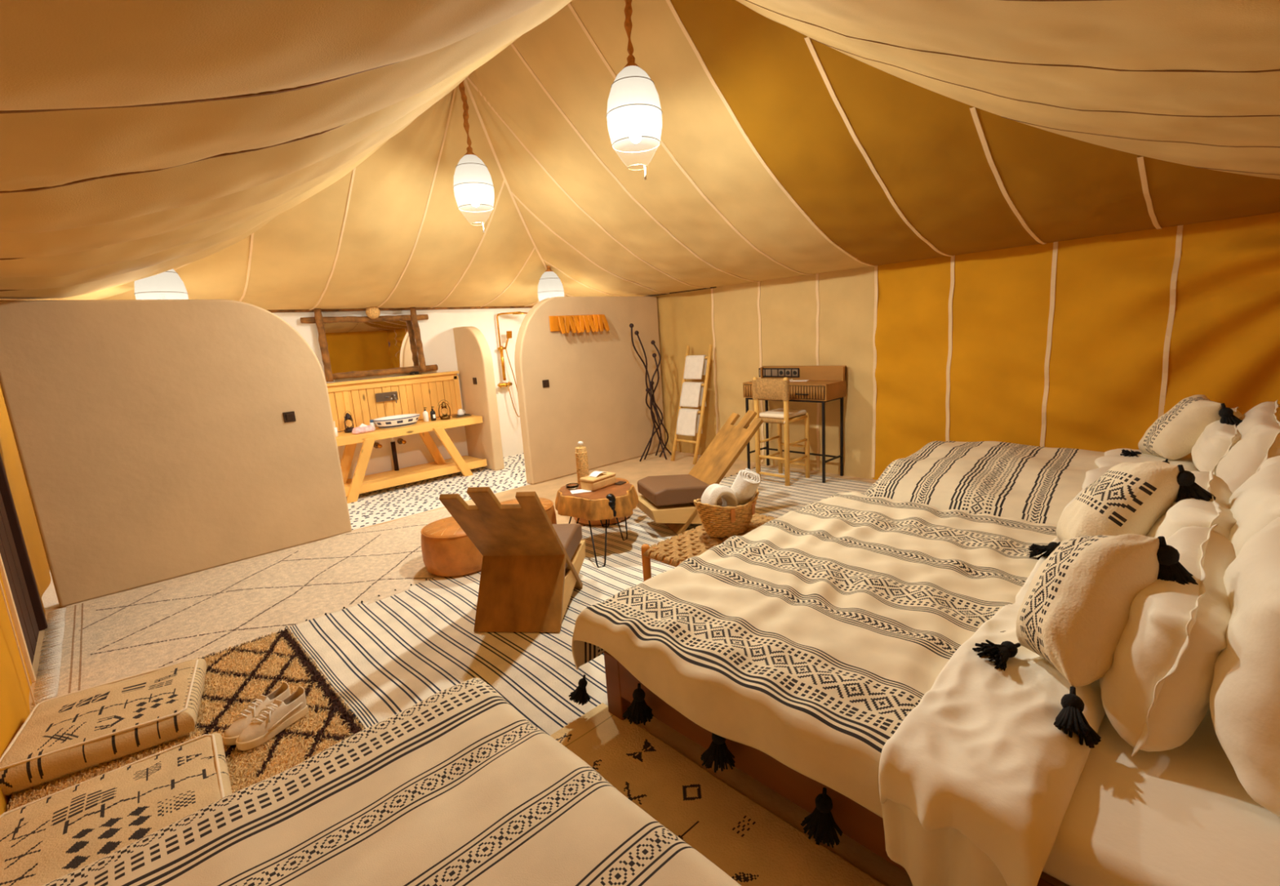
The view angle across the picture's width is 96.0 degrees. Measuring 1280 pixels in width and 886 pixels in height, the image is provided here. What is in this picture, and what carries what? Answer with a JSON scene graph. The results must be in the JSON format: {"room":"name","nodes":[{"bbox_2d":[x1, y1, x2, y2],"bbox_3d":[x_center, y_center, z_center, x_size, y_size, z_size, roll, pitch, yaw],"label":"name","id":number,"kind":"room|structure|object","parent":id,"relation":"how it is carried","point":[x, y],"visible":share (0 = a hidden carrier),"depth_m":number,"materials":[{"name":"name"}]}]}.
{"room":"tent interior","nodes":[
{"label":"tent interior","id":0,"kind":"room"},
{"bbox_2d":[0,386,50,814],"bbox_3d":[-2.559,0.331,2.097,0.090,2.100,8.020,-13,14,-42],"label":"wall","id":1,"kind":"structure","parent":0,"point":[15,682],"depth_m":2.92,"materials":[{"name":"fabric"}]},
{"bbox_2d":[0,553,35,682],"bbox_3d":[-3.281,0.295,2.855,0.050,1.980,0.022,-13,14,-42],"label":"trim","id":2,"kind":"structure","parent":1,"relation":"attached to","point":[11,601],"depth_m":2.98,"materials":[{"name":"brown wood"}]},
{"bbox_2d":[0,491,39,665],"bbox_3d":[-3.596,0.260,3.154,0.056,1.970,0.840,-13,14,-42],"label":"door","id":3,"kind":"structure","parent":1,"relation":"in","point":[8,551],"depth_m":3.29,"materials":[{"name":"brown wood"}]},
{"bbox_2d":[0,453,47,631],"bbox_3d":[-3.876,0.216,3.478,0.070,1.980,0.050,-13,14,-42],"label":"trim","id":4,"kind":"structure","parent":1,"relation":"attached to","point":[5,490],"depth_m":3.56,"materials":[{"name":"brown wood"}]},
{"bbox_2d":[0,298,351,606],"bbox_3d":[-3.418,-0.045,4.464,1.910,2.070,0.140,-13,14,-42],"label":"wall partition","id":5,"kind":"structure","parent":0,"point":[154,443],"depth_m":4.26,"materials":[{"name":"paint"}]},
{"bbox_2d":[282,411,296,422],"bbox_3d":[-2.923,-0.218,4.804,0.085,0.085,0.018,-13,14,-42],"label":"light switch","id":6,"kind":"object","parent":5,"relation":"attached to","point":[289,416],"visible":1,"depth_m":4.80,"materials":[{"name":"black plastic"}]},
{"bbox_2d":[41,453,529,609],"bbox_3d":[-2.486,0.554,6.656,6.500,0.047,1.790,-13,14,-42],"label":"floor","id":7,"kind":"structure","parent":0,"point":[384,504],"depth_m":6.47,"materials":[{"name":"tile"}]},
{"bbox_2d":[335,414,487,503],"bbox_3d":[-2.885,0.158,6.881,2.020,0.710,0.606,-13,14,-42],"label":"table","id":8,"kind":"object","parent":7,"relation":"on","point":[360,483],"visible":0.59,"depth_m":6.80,"materials":[{"name":"brown wood"}]},
{"bbox_2d":[333,421,337,436],"bbox_3d":[-3.345,-0.150,6.282,0.080,0.170,0.079,-13,14,-42],"label":"toothbrush cup","id":9,"kind":"object","parent":8,"relation":"on","point":[335,428],"visible":0.38,"depth_m":6.28,"materials":[{"name":"white ceramic"}]},
{"bbox_2d":[343,410,353,432],"bbox_3d":[-3.332,-0.245,6.587,0.119,0.242,0.120,-11,13,-34],"label":"lantern","id":10,"kind":"object","parent":8,"relation":"on","point":[348,422],"visible":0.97,"depth_m":6.56,"materials":[{"name":"metal"}]},
{"bbox_2d":[351,423,374,434],"bbox_3d":[-3.119,-0.169,6.481,0.112,0.105,0.227,4,13,35],"label":"towel","id":11,"kind":"object","parent":8,"relation":"on","point":[362,428],"visible":1,"depth_m":6.44,"materials":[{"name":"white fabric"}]},
{"bbox_2d":[369,419,375,429],"bbox_3d":[-3.096,-0.211,6.663,0.056,0.118,0.055,-13,14,-42],"label":"jar","id":12,"kind":"object","parent":8,"relation":"on","point":[371,423],"visible":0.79,"depth_m":6.64,"materials":[{"name":"white ceramic"}]},
{"bbox_2d":[373,413,419,428],"bbox_3d":[-2.877,-0.254,6.825,0.540,0.114,0.380,-13,14,-42],"label":"washbasin","id":13,"kind":"object","parent":8,"relation":"on","point":[405,420],"visible":1,"depth_m":6.70,"materials":[{"name":"ceramic"}]},
{"bbox_2d":[422,407,428,422],"bbox_3d":[-2.644,-0.352,7.103,0.062,0.174,0.064,-13,14,-42],"label":"pump bottle","id":14,"kind":"object","parent":8,"relation":"on","point":[425,415],"visible":1,"depth_m":7.08,"materials":[{"name":"white plastic"}]},
{"bbox_2d":[430,406,435,420],"bbox_3d":[-2.569,-0.365,7.145,0.062,0.174,0.064,-13,14,-42],"label":"pump bottle","id":15,"kind":"object","parent":8,"relation":"on","point":[433,415],"visible":1,"depth_m":7.13,"materials":[{"name":"black plastic"}]},
{"bbox_2d":[438,400,450,419],"bbox_3d":[-2.447,-0.418,7.201,0.119,0.242,0.120,-3,11,6],"label":"lantern","id":16,"kind":"object","parent":8,"relation":"on","point":[444,411],"visible":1,"depth_m":7.17,"materials":[{"name":"gold metal"}]},
{"bbox_2d":[452,413,471,417],"bbox_3d":[-2.287,-0.351,7.389,0.200,0.021,0.150,-13,14,-42],"label":"tray","id":17,"kind":"object","parent":8,"relation":"on","point":[464,415],"visible":0.98,"depth_m":7.34,"materials":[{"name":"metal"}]},
{"bbox_2d":[457,408,465,415],"bbox_3d":[-2.296,-0.398,7.373,0.090,0.076,0.087,-4,11,1],"label":"coffee cup","id":18,"kind":"object","parent":17,"relation":"on","point":[460,411],"visible":1,"depth_m":7.34,"materials":[{"name":"white ceramic"}]},
{"bbox_2d":[272,307,531,479],"bbox_3d":[-3.126,-0.559,7.062,6.100,2.080,0.080,-13,14,-42],"label":"wall","id":19,"kind":"structure","parent":0,"point":[437,334],"depth_m":7.50,"materials":[{"name":"white paint"}]},
{"bbox_2d":[300,306,438,382],"bbox_3d":[-3.129,-1.185,6.791,1.458,0.818,0.144,-13,14,-42],"label":"mirror","id":20,"kind":"object","parent":19,"relation":"attached to","point":[351,346],"visible":0.95,"depth_m":6.80,"materials":[{"name":"brown wood"}]},
{"bbox_2d":[365,306,380,319],"bbox_3d":[-3.111,-1.525,6.718,0.155,0.156,0.179,-5,11,-7],"label":"globe shade","id":21,"kind":"object","parent":19,"relation":"attached to","point":[373,313],"visible":0.86,"depth_m":6.66,"materials":[{"name":"glass"}]},
{"bbox_2d":[373,437,405,471],"bbox_3d":[-3.051,0.095,7.068,0.362,0.502,0.135,-13,14,-42],"label":"drain pipe","id":22,"kind":"object","parent":19,"relation":"attached to","point":[400,441],"visible":0.93,"depth_m":7.06,"materials":[{"name":"metal"}]},
{"bbox_2d":[326,370,462,431],"bbox_3d":[-3.099,-0.499,6.943,2.000,0.562,0.090,-13,14,-42],"label":"backsplash","id":23,"kind":"structure","parent":19,"relation":"attached to","point":[428,389],"depth_m":7.04,"materials":[{"name":"brown wood"}]},
{"bbox_2d":[374,391,398,403],"bbox_3d":[-3.000,-0.535,6.901,0.260,0.138,0.186,-13,14,-42],"label":"tap","id":24,"kind":"object","parent":23,"relation":"attached to","point":[388,396],"visible":1,"depth_m":6.94,"materials":[{"name":"metal"}]},
{"bbox_2d":[409,371,418,374],"bbox_3d":[-2.807,-0.871,7.160,0.117,0.040,0.063,-13,14,-42],"label":"bracelet","id":25,"kind":"object","parent":23,"relation":"on","point":[411,372],"visible":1,"depth_m":7.13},
{"bbox_2d":[267,306,533,312],"bbox_3d":[-3.145,-1.582,6.817,6.100,0.036,0.036,-13,14,-42],"label":"trim","id":26,"kind":"structure","parent":19,"relation":"attached to","point":[477,307],"depth_m":7.01,"materials":[{"name":"brown wood"}]},
{"bbox_2d":[496,311,527,417],"bbox_3d":[-1.728,-1.067,7.967,0.523,1.450,0.235,-3,11,5],"label":"shower","id":27,"kind":"object","parent":19,"relation":"attached to","point":[508,333],"visible":0.91,"depth_m":7.95,"materials":[{"name":"gold metal"}]},
{"bbox_2d":[8,449,912,885],"bbox_3d":[0.371,0.919,3.654,6.700,0.001,6.530,-13,14,-42],"label":"floor","id":28,"kind":"structure","parent":0,"point":[633,470],"depth_m":2.37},
{"bbox_2d":[6,626,364,810],"bbox_3d":[-1.987,1.256,2.544,1.110,0.031,1.420,-13,14,-42],"label":"shag rug","id":29,"kind":"object","parent":28,"relation":"on","point":[236,676],"visible":0.32,"depth_m":2.59,"materials":[{"name":"fabric"}]},
{"bbox_2d":[0,657,206,795],"bbox_3d":[-2.320,1.199,2.533,0.628,0.140,0.568,-10,13,-31],"label":"floor cushion","id":30,"kind":"object","parent":29,"relation":"on","point":[72,732],"visible":0.99,"depth_m":2.41,"materials":[{"name":"fabric"}]},
{"bbox_2d":[0,732,232,885],"bbox_3d":[-1.744,1.281,1.900,0.648,0.141,0.648,-12,14,-39],"label":"floor cushion","id":31,"kind":"object","parent":29,"relation":"on","point":[47,838],"visible":0.83,"depth_m":1.91,"materials":[{"name":"fabric"}]},
{"bbox_2d":[222,681,290,745],"bbox_3d":[-1.661,1.169,2.501,0.113,0.122,0.290,1,12,23],"label":"trainer","id":32,"kind":"object","parent":29,"relation":"on","point":[233,732],"visible":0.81,"depth_m":2.46,"materials":[{"name":"fabric"}]},
{"bbox_2d":[235,686,308,750],"bbox_3d":[-1.572,1.171,2.461,0.113,0.122,0.290,1,12,24],"label":"trainer","id":33,"kind":"object","parent":29,"relation":"on","point":[281,714],"visible":1,"depth_m":2.44,"materials":[{"name":"fabric"}]},
{"bbox_2d":[31,506,452,711],"bbox_3d":[-2.346,0.967,4.323,3.036,0.021,1.721,-13,14,-42],"label":"rug","id":34,"kind":"object","parent":28,"relation":"on","point":[107,638],"visible":0.71,"depth_m":3.85,"materials":[{"name":"fabric"}]},
{"bbox_2d":[420,516,483,577],"bbox_3d":[-1.322,0.739,4.244,0.535,0.325,0.535,4,13,35],"label":"pouf","id":35,"kind":"object","parent":34,"relation":"on","point":[447,551],"visible":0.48,"depth_m":4.01,"materials":[{"name":"brown leather"}]},
{"bbox_2d":[500,497,556,524],"bbox_3d":[-0.944,0.645,4.634,0.535,0.325,0.535,0,11,18],"label":"pouf","id":36,"kind":"object","parent":34,"relation":"on","point":[548,504],"visible":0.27,"depth_m":4.61,"materials":[{"name":"brown leather"}]},
{"bbox_2d":[284,466,874,735],"bbox_3d":[0.326,0.781,4.353,4.884,0.020,2.059,-13,14,-42],"label":"striped rug","id":37,"kind":"object","parent":28,"relation":"on","point":[385,656],"visible":0.33,"depth_m":3.19,"materials":[{"name":"white fabric"}]},
{"bbox_2d":[439,486,585,631],"bbox_3d":[-0.684,0.566,3.406,0.500,0.905,1.028,-2,11,8],"label":"chair","id":38,"kind":"object","parent":37,"relation":"on","point":[531,565],"visible":1,"depth_m":3.26,"materials":[{"name":"brown wood"}]},
{"bbox_2d":[555,479,638,567],"bbox_3d":[-0.307,0.563,4.462,0.688,0.476,0.729,-13,14,-42],"label":"table","id":39,"kind":"object","parent":37,"relation":"on","point":[614,500],"visible":0.93,"depth_m":4.22,"materials":[{"name":"brown wood"}]},
{"bbox_2d":[565,482,578,489],"bbox_3d":[-0.527,0.339,4.492,0.104,0.030,0.104,2,12,29],"label":"glass ashtray","id":40,"kind":"object","parent":39,"relation":"on","point":[572,486],"visible":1,"depth_m":4.46,"materials":[{"name":"clear glass"}]},
{"bbox_2d":[569,488,591,493],"bbox_3d":[-0.452,0.366,4.388,0.150,0.003,0.100,-6,11,-14],"label":"card","id":41,"kind":"object","parent":39,"relation":"on","point":[579,491],"visible":0.86,"depth_m":4.37,"materials":[{"name":"paper"}]},
{"bbox_2d":[574,440,589,484],"bbox_3d":[-0.463,0.156,4.600,0.099,0.339,0.098,-13,14,-42],"label":"bottle","id":42,"kind":"object","parent":39,"relation":"on","point":[581,456],"visible":0.84,"depth_m":4.56,"materials":[{"name":"wicker"}]},
{"bbox_2d":[579,471,615,490],"bbox_3d":[-0.326,0.283,4.484,0.150,0.118,0.260,6,14,41],"label":"tissue box","id":43,"kind":"object","parent":39,"relation":"on","point":[596,480],"visible":1,"depth_m":4.42,"materials":[{"name":"brown wood"}]},
{"bbox_2d":[614,480,626,484],"bbox_3d":[-0.158,0.317,4.550,0.070,0.006,0.090,4,13,35],"label":"coaster","id":44,"kind":"object","parent":39,"relation":"on","point":[620,482],"visible":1,"depth_m":4.54,"materials":[{"name":"brown wood"}]},
{"bbox_2d":[636,409,763,534],"bbox_3d":[0.491,0.227,4.800,1.028,0.905,0.500,-7,11,-17],"label":"chair","id":45,"kind":"object","parent":37,"relation":"on","point":[668,500],"visible":0.73,"depth_m":4.65,"materials":[{"name":"brown wood"}]},
{"bbox_2d":[640,512,777,581],"bbox_3d":[0.482,0.731,3.410,0.924,0.445,0.433,-13,14,-42],"label":"bench","id":46,"kind":"object","parent":37,"relation":"on","point":[693,542],"visible":0.47,"depth_m":3.23,"materials":[{"name":"brown wicker"}]},
{"bbox_2d":[693,488,759,537],"bbox_3d":[0.512,0.406,3.383,0.463,0.229,0.295,-11,13,-35],"label":"straw basket","id":47,"kind":"object","parent":46,"relation":"on","point":[729,521],"visible":0.84,"depth_m":3.27,"materials":[{"name":"brown wicker"}]},
{"bbox_2d":[701,483,737,523],"bbox_3d":[0.459,0.349,3.323,0.216,0.217,0.141,-9,12,-28],"label":"folded towel","id":48,"kind":"object","parent":47,"relation":"in","point":[713,492],"visible":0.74,"depth_m":3.29,"materials":[{"name":"white fabric"}]},
{"bbox_2d":[721,467,760,506],"bbox_3d":[0.594,0.309,3.401,0.141,0.321,0.271,-13,14,-40],"label":"rolled towel","id":49,"kind":"object","parent":47,"relation":"in","point":[746,482],"visible":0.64,"depth_m":3.32,"materials":[{"name":"white fabric"}]},
{"bbox_2d":[751,377,809,485],"bbox_3d":[1.471,-0.148,5.960,0.463,1.100,0.423,-13,14,-42],"label":"bar stool","id":50,"kind":"object","parent":37,"relation":"on","point":[766,388],"visible":0.99,"depth_m":5.83,"materials":[{"name":"wood"}]},
{"bbox_2d":[742,365,846,483],"bbox_3d":[1.619,-0.230,6.188,0.446,1.158,1.040,-13,14,-42],"label":"writing desk","id":51,"kind":"object","parent":37,"relation":"on","point":[825,384],"depth_m":5.96,"materials":[{"name":"brown wood"}]},
{"bbox_2d":[759,368,764,375],"bbox_3d":[1.386,-0.800,6.553,0.008,0.074,0.074,-13,14,-42],"label":"socket","id":52,"kind":"object","parent":51,"relation":"attached to","point":[763,370],"depth_m":6.53,"materials":[{"name":"plastic"}]},
{"bbox_2d":[765,368,771,375],"bbox_3d":[1.445,-0.792,6.491,0.008,0.074,0.074,-13,14,-42],"label":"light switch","id":53,"kind":"object","parent":51,"relation":"attached to","point":[768,371],"depth_m":6.48,"materials":[{"name":"plastic"}]},
{"bbox_2d":[771,368,777,376],"bbox_3d":[1.504,-0.784,6.429,0.008,0.074,0.074,-13,14,-42],"label":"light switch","id":54,"kind":"object","parent":51,"relation":"attached to","point":[774,371],"depth_m":6.42,"materials":[{"name":"plastic"}]},
{"bbox_2d":[778,368,784,376],"bbox_3d":[1.563,-0.776,6.367,0.008,0.074,0.074,-13,14,-42],"label":"socket","id":55,"kind":"object","parent":51,"relation":"attached to","point":[781,371],"depth_m":6.36,"materials":[{"name":"plastic"}]},
{"bbox_2d":[785,368,791,376],"bbox_3d":[1.622,-0.768,6.305,0.008,0.074,0.074,-13,14,-42],"label":"socket","id":56,"kind":"object","parent":51,"relation":"attached to","point":[788,371],"depth_m":6.30,"materials":[{"name":"plastic"}]},
{"bbox_2d":[791,368,798,376],"bbox_3d":[1.681,-0.761,6.243,0.008,0.074,0.074,-13,14,-42],"label":"socket","id":57,"kind":"object","parent":51,"relation":"attached to","point":[794,371],"depth_m":6.24,"materials":[{"name":"plastic"}]},
{"bbox_2d":[789,378,808,381],"bbox_3d":[1.688,-0.668,6.110,0.183,0.019,0.120,2,12,29],"label":"leaflet","id":58,"kind":"object","parent":51,"relation":"on","point":[790,380],"visible":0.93,"depth_m":6.11,"materials":[{"name":"white paper"}]},
{"bbox_2d":[573,477,630,525],"bbox_3d":[-0.345,0.505,5.146,0.535,0.325,0.535,-5,11,-4],"label":"pouf","id":59,"kind":"object","parent":28,"relation":"on","point":[583,521],"visible":0.17,"depth_m":4.95,"materials":[{"name":"leather"}]},
{"bbox_2d":[629,323,671,461],"bbox_3d":[0.158,-0.639,7.309,0.293,1.745,0.568,4,13,36],"label":"coat stand","id":60,"kind":"object","parent":28,"relation":"on","point":[652,402],"visible":1,"depth_m":7.30,"materials":[{"name":"metal"}]},
{"bbox_2d":[671,344,712,464],"bbox_3d":[0.636,-0.483,7.162,0.419,1.431,0.436,-13,14,-42],"label":"ladder","id":61,"kind":"object","parent":28,"relation":"on","point":[676,440],"visible":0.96,"depth_m":7.02,"materials":[{"name":"wood"}]},
{"bbox_2d":[675,408,702,435],"bbox_3d":[0.609,-0.260,7.157,0.158,0.320,0.330,-13,14,-42],"label":"towel","id":62,"kind":"object","parent":61,"relation":"hanging from","point":[688,420],"visible":0.95,"depth_m":7.13,"materials":[{"name":"white fabric"}]},
{"bbox_2d":[679,382,706,407],"bbox_3d":[0.655,-0.602,7.154,0.149,0.298,0.336,-13,14,-42],"label":"towel","id":63,"kind":"object","parent":61,"relation":"hanging from","point":[691,393],"visible":0.94,"depth_m":7.13,"materials":[{"name":"white fabric"}]},
{"bbox_2d":[683,355,707,379],"bbox_3d":[0.692,-0.942,7.155,0.148,0.288,0.322,-13,14,-42],"label":"towel","id":64,"kind":"object","parent":61,"relation":"hanging from","point":[695,366],"visible":0.97,"depth_m":7.13,"materials":[{"name":"white fabric"}]},
{"bbox_2d":[550,702,885,885],"bbox_3d":[0.262,1.304,1.580,0.722,0.020,2.001,-13,14,-42],"label":"rug","id":65,"kind":"object","parent":28,"relation":"on","point":[754,846],"visible":0.45,"depth_m":1.94,"materials":[{"name":"beige carpet"}]},
{"bbox_2d":[604,650,1279,885],"bbox_3d":[1.325,0.877,2.369,2.065,0.435,2.120,-13,14,-42],"label":"double bed","id":66,"kind":"object","parent":28,"relation":"on","point":[1183,815],"visible":0.19,"depth_m":1.36,"materials":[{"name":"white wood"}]},
{"bbox_2d":[568,491,1057,847],"bbox_3d":[0.999,0.751,2.643,2.286,0.455,1.470,-13,14,-42],"label":"blanket","id":67,"kind":"object","parent":66,"relation":"on","point":[805,638],"visible":0.93,"depth_m":2.17,"materials":[{"name":"white fabric"}]},
{"bbox_2d":[878,537,1105,885],"bbox_3d":[1.517,0.788,2.088,2.287,0.408,0.397,-13,14,-42],"label":"blanket","id":68,"kind":"object","parent":66,"relation":"on","point":[978,781],"visible":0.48,"depth_m":1.42,"materials":[{"name":"white fabric"}]},
{"bbox_2d":[972,533,1198,747],"bbox_3d":[1.308,0.519,1.706,0.633,0.488,0.396,-8,12,-22],"label":"cushion","id":69,"kind":"object","parent":68,"relation":"on","point":[1073,612],"visible":0.91,"depth_m":1.65,"materials":[{"name":"white fabric"}]},
{"bbox_2d":[1027,461,1215,559],"bbox_3d":[1.945,0.312,2.339,0.481,0.506,0.385,-3,11,2],"label":"cushion","id":70,"kind":"object","parent":68,"relation":"on","point":[1130,497],"visible":0.72,"depth_m":2.24,"materials":[{"name":"white fabric"}]},
{"bbox_2d":[1099,524,1235,756],"bbox_3d":[1.540,0.529,1.662,0.759,0.430,0.292,-13,14,-42],"label":"pillow","id":71,"kind":"object","parent":66,"relation":"on","point":[1156,688],"visible":0.81,"depth_m":1.51,"materials":[{"name":"white fabric"}]},
{"bbox_2d":[1146,469,1236,539],"bbox_3d":[2.092,0.383,2.202,0.665,0.451,0.305,-13,14,-42],"label":"pillow","id":72,"kind":"object","parent":66,"relation":"on","point":[1192,511],"visible":0.24,"depth_m":2.10,"materials":[{"name":"white fabric"}]},
{"bbox_2d":[1209,516,1279,817],"bbox_3d":[1.661,0.515,1.461,0.766,0.539,0.339,-13,14,-42],"label":"pillow","id":73,"kind":"object","parent":66,"relation":"on","point":[1245,691],"visible":0.81,"depth_m":1.36,"materials":[{"name":"white fabric"}]},
{"bbox_2d":[1228,455,1279,556],"bbox_3d":[2.225,0.365,2.007,0.773,0.562,0.331,-13,14,-42],"label":"pillow","id":74,"kind":"object","parent":66,"relation":"on","point":[1255,503],"visible":0.19,"depth_m":1.96,"materials":[{"name":"white fabric"}]},
{"bbox_3d":[2.931,0.491,3.868,1.605,0.435,2.145,-13,14,-42],"label":"bed","id":75,"kind":"object","parent":28,"relation":"on","visible":0},
{"bbox_2d":[864,440,1104,524],"bbox_3d":[2.571,0.360,4.135,1.708,0.540,1.361,-13,14,-42],"label":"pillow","id":76,"kind":"object","parent":75,"relation":"on","point":[1028,482],"visible":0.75,"depth_m":3.85,"materials":[{"name":"white fabric"}]},
{"bbox_2d":[1061,448,1199,514],"bbox_3d":[3.106,0.277,3.525,1.672,0.271,0.587,-13,14,-42],"label":"fold","id":77,"kind":"object","parent":75,"relation":"on","point":[1113,457],"visible":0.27,"depth_m":3.68,"materials":[{"name":"white fabric"}]},
{"bbox_2d":[1191,406,1242,475],"bbox_3d":[3.443,-0.003,3.416,0.572,0.361,0.242,-13,14,-42],"label":"pillow","id":78,"kind":"object","parent":77,"relation":"on","point":[1217,438],"visible":0.64,"depth_m":3.30,"materials":[{"name":"white fabric"}]},
{"bbox_2d":[1120,394,1242,463],"bbox_3d":[3.381,-0.028,3.611,0.560,0.515,0.378,4,13,37],"label":"cushion","id":79,"kind":"object","parent":75,"relation":"on","point":[1173,435],"visible":0.75,"depth_m":3.56,"materials":[{"name":"white fabric"}]},
{"bbox_2d":[1215,400,1279,493],"bbox_3d":[3.448,0.048,3.222,0.751,0.496,0.301,-13,14,-42],"label":"pillow","id":80,"kind":"object","parent":75,"relation":"on","point":[1259,429],"visible":0.73,"depth_m":3.12,"materials":[{"name":"white fabric"}]},
{"bbox_3d":[-0.266,1.266,0.851,1.160,0.435,2.045,-13,14,-42],"label":"bed","id":81,"kind":"object","parent":28,"relation":"on","visible":0},
{"bbox_2d":[41,677,741,885],"bbox_3d":[-0.275,1.122,0.883,1.266,0.318,2.108,-13,14,-42],"label":"blanket","id":82,"kind":"object","parent":81,"relation":"on","point":[457,786],"visible":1,"depth_m":1.36,"materials":[{"name":"white fabric"}]},
{"bbox_2d":[453,326,504,470],"bbox_3d":[-2.105,-0.586,7.505,0.140,1.840,0.720,-13,14,-42],"label":"wall","id":83,"kind":"structure","parent":0,"point":[473,354],"depth_m":7.36,"materials":[{"name":"paint"}]},
{"bbox_2d":[472,377,476,384],"bbox_3d":[-2.108,-0.789,7.338,0.018,0.085,0.085,-13,14,-42],"label":"light switch","id":84,"kind":"object","parent":83,"relation":"attached to","point":[474,380],"visible":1,"depth_m":7.32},
{"bbox_2d":[514,296,665,484],"bbox_3d":[-0.540,-0.736,7.118,2.180,2.080,0.140,-13,14,-42],"label":"wall","id":85,"kind":"structure","parent":0,"point":[595,396],"depth_m":6.92,"materials":[{"name":"paint"}]},
{"bbox_2d":[542,379,549,387],"bbox_3d":[-1.063,-0.671,6.519,0.085,0.085,0.018,-13,14,-42],"label":"light switch","id":86,"kind":"object","parent":85,"relation":"attached to","point":[545,382],"visible":1,"depth_m":6.51,"materials":[{"name":"black plastic"}]},
{"bbox_2d":[548,314,609,333],"bbox_3d":[-0.693,-1.388,6.717,0.809,0.205,0.089,-13,14,-42],"label":"hook rack","id":87,"kind":"object","parent":85,"relation":"attached to","point":[566,323],"visible":1,"depth_m":6.67,"materials":[{"name":"orange wood"}]},
{"bbox_2d":[0,0,1279,310],"bbox_3d":[-0.464,-2.050,3.791,6.100,1.723,8.020,-13,14,-42],"label":"ceiling","id":88,"kind":"structure","parent":0,"point":[267,154],"depth_m":3.32,"materials":[{"name":"fabric"}]},
{"bbox_2d":[133,268,188,299],"bbox_3d":[-3.724,-1.141,4.490,0.330,0.671,0.330,-13,14,-42],"label":"pendant lamp","id":89,"kind":"object","parent":88,"relation":"hanging from","point":[167,285],"visible":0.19,"depth_m":4.37,"materials":[{"name":"glass"}]},
{"bbox_2d":[453,80,494,232],"bbox_3d":[-1.392,-2.385,4.710,0.330,1.273,0.330,-13,14,-42],"label":"pendant lamp","id":90,"kind":"object","parent":88,"relation":"hanging from","point":[473,184],"visible":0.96,"depth_m":4.65,"materials":[{"name":"glass"}]},
{"bbox_2d":[537,265,564,301],"bbox_3d":[-1.094,-1.829,7.076,0.330,0.671,0.330,-13,14,-42],"label":"pendant lamp","id":91,"kind":"object","parent":88,"relation":"hanging from","point":[550,285],"visible":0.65,"depth_m":6.95,"materials":[{"name":"glass"}]},
{"bbox_2d":[605,0,662,179],"bbox_3d":[-0.051,-2.183,3.309,0.330,1.266,0.330,-13,14,-42],"label":"pendant lamp","id":92,"kind":"object","parent":88,"relation":"hanging from","point":[633,116],"visible":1,"depth_m":3.25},
{"bbox_2d":[653,212,1279,479],"bbox_3d":[1.872,-0.731,6.184,0.159,2.110,8.020,-13,14,-42],"label":"wall","id":93,"kind":"structure","parent":0,"point":[1084,344],"depth_m":4.85,"materials":[{"name":"fabric"}]},
{"bbox_2d":[645,286,716,296],"bbox_3d":[-0.039,-1.990,7.860,0.024,0.024,2.750,-13,14,-42],"label":"trim","id":94,"kind":"structure","parent":93,"relation":"attached to","point":[713,286],"depth_m":7.27,"materials":[{"name":"fabric"}]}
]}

